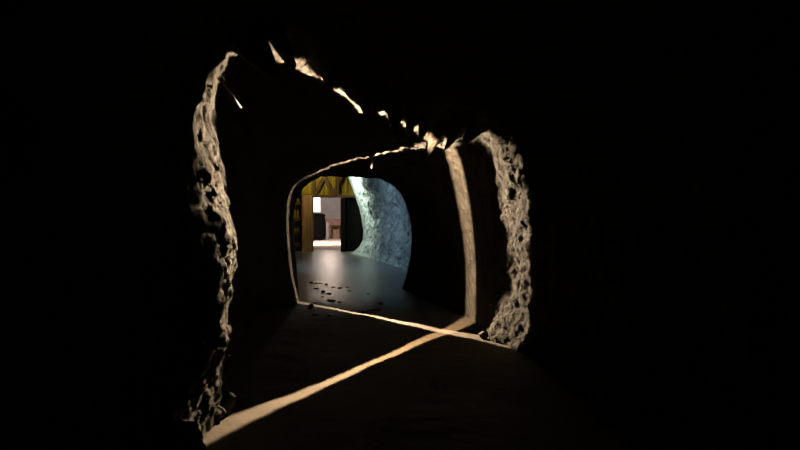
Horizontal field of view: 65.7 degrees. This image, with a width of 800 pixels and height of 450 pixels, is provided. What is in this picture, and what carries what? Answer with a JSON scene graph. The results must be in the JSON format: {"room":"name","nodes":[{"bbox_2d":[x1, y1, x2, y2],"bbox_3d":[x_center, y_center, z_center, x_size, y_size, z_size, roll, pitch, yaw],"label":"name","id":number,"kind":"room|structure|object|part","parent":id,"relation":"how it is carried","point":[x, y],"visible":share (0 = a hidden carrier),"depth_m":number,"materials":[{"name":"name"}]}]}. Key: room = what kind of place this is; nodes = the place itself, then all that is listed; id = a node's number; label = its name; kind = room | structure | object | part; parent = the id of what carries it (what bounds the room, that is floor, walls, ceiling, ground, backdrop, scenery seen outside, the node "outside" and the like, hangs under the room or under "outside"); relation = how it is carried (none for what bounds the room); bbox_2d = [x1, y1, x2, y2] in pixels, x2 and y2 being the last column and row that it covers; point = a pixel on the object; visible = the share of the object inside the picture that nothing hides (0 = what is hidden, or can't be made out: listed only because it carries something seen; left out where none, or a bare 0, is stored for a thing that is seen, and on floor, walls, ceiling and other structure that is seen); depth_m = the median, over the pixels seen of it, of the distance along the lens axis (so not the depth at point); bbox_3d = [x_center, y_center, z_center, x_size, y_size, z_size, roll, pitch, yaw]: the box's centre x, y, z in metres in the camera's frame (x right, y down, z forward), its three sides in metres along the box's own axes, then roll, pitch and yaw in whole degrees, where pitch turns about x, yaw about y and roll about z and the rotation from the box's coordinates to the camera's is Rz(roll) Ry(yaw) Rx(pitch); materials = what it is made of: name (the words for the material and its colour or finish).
{"room":"underground passage","nodes":[
{"label":"underground passage","id":0,"kind":"room"},
{"bbox_2d":[0,0,317,449],"bbox_3d":[-1.514,0.551,5.613,0.871,3.780,14.042,0,1,-3],"label":"wall","id":1,"kind":"structure","parent":0,"point":[147,215],"depth_m":3.10,"materials":[{"name":"brown stone"}]},
{"bbox_2d":[217,75,241,107],"bbox_3d":[-1.189,-0.931,4.343,0.039,0.195,0.230,0,1,27],"label":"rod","id":2,"kind":"object","parent":1,"relation":"attached to","point":[221,79],"visible":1,"depth_m":4.31,"materials":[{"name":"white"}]},
{"bbox_2d":[319,198,340,237],"bbox_3d":[-4.898,-0.751,39.983,2.884,3.419,0.042,0,1,0],"label":"wall","id":3,"kind":"structure","parent":0,"point":[331,207],"depth_m":39.99,"materials":[{"name":"paint"}]},
{"bbox_2d":[348,177,411,270],"bbox_3d":[-0.623,-0.653,18.811,1.137,3.900,11.944,0,1,-10],"label":"wall","id":4,"kind":"structure","parent":0,"point":[387,238],"depth_m":20.11,"materials":[{"name":"stone"}]},
{"bbox_2d":[186,0,648,186],"bbox_3d":[-0.072,-1.103,5.597,2.619,1.051,14.144,0,1,-3],"label":"ceiling","id":5,"kind":"structure","parent":0,"point":[402,85],"depth_m":5.06,"materials":[{"name":"brown stone"}]},
{"bbox_2d":[370,157,372,167],"bbox_3d":[-0.457,-0.994,9.178,0.052,0.317,0.180,-1,1,-42],"label":"hanging cable","id":6,"kind":"object","parent":5,"relation":"hanging from","point":[371,158],"visible":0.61,"depth_m":9.12,"materials":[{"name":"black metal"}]},
{"bbox_2d":[203,238,632,449],"bbox_3d":[-2.113,1.186,19.476,8.626,0.035,41.708,0,1,0],"label":"floor","id":7,"kind":"structure","parent":0,"point":[409,373],"depth_m":5.58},
{"bbox_2d":[214,405,226,421],"bbox_3d":[-1.338,1.352,4.468,0.175,0.157,0.159,0,1,0],"label":"rock","id":8,"kind":"object","parent":7,"relation":"on","point":[220,412],"visible":0.39,"depth_m":4.45,"materials":[{"name":"stone"}]},
{"bbox_2d":[219,390,235,415],"bbox_3d":[-1.300,1.327,4.609,0.139,0.197,0.115,-1,1,-37],"label":"rock","id":9,"kind":"object","parent":7,"relation":"on","point":[227,402],"visible":0.7,"depth_m":4.58,"materials":[{"name":"stone"}]},
{"bbox_2d":[314,213,325,239],"bbox_3d":[-4.925,0.105,36.999,1.015,1.616,1.120,0,1,0],"label":"armchair","id":10,"kind":"object","parent":7,"relation":"on","point":[319,219],"visible":0.59,"depth_m":36.54,"materials":[{"name":"brown leather"}]},
{"bbox_2d":[325,222,328,239],"bbox_3d":[-4.427,0.358,37.611,0.280,1.080,0.280,0,1,0],"label":"stone pillar","id":11,"kind":"structure","parent":7,"relation":"on","point":[327,223],"depth_m":37.50,"materials":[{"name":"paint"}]},
{"bbox_2d":[293,176,362,251],"bbox_3d":[-2.823,-0.587,25.395,3.220,3.355,0.425,0,1,0],"label":"door frame","id":12,"kind":"structure","parent":7,"relation":"on","point":[327,186],"depth_m":25.38,"materials":[{"name":"wood"}]},
{"bbox_3d":[-4.216,-0.225,25.400,0.436,0.201,0.124,0,1,0],"label":"rail","id":13,"kind":"part","parent":12,"relation":"part of","materials":[{"name":"brown wood"}]},
{"bbox_3d":[-4.216,0.307,25.409,0.436,0.198,0.123,0,1,0],"label":"rail","id":14,"kind":"part","parent":12,"relation":"part of","materials":[{"name":"brown wood"}]},
{"bbox_3d":[-3.780,-0.069,25.402,0.434,2.319,0.403,0,1,0],"label":"post","id":15,"kind":"part","parent":12,"relation":"part of","materials":[{"name":"brown wood"}]},
{"bbox_3d":[-2.316,-0.008,25.402,0.209,2.196,0.355,0,1,0],"label":"post","id":16,"kind":"part","parent":12,"relation":"part of","materials":[{"name":"brown wood"}]},
{"bbox_2d":[330,225,340,238],"bbox_3d":[-4.057,0.437,39.313,0.697,0.859,0.406,0,1,0],"label":"table","id":17,"kind":"object","parent":7,"relation":"on","point":[331,226],"visible":0.91,"depth_m":39.17,"materials":[{"name":"brown wood"}]},
{"bbox_2d":[478,331,487,338],"bbox_3d":[1.015,1.339,7.523,0.126,0.112,0.104,0,1,0],"label":"rock","id":18,"kind":"object","parent":7,"relation":"on","point":[484,334],"visible":1,"depth_m":7.50,"materials":[{"name":"stone"}]},
{"bbox_2d":[395,0,799,449],"bbox_3d":[1.025,0.513,5.638,1.094,3.746,14.101,0,1,-5],"label":"wall","id":19,"kind":"structure","parent":0,"point":[628,226],"depth_m":3.54,"materials":[{"name":"brown stone"}]},
{"bbox_3d":[-4.972,-0.577,32.820,2.349,3.338,14.369,0,1,0],"label":"wall","id":20,"kind":"structure","parent":0,"visible":0},
{"bbox_2d":[314,198,320,212],"bbox_3d":[-5.343,-1.440,39.862,0.536,1.319,0.080,0,1,0],"label":"window panel","id":21,"kind":"object","parent":20,"relation":"attached to","point":[317,201],"visible":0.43,"depth_m":39.86,"materials":[{"name":"white glass"}]}
]}

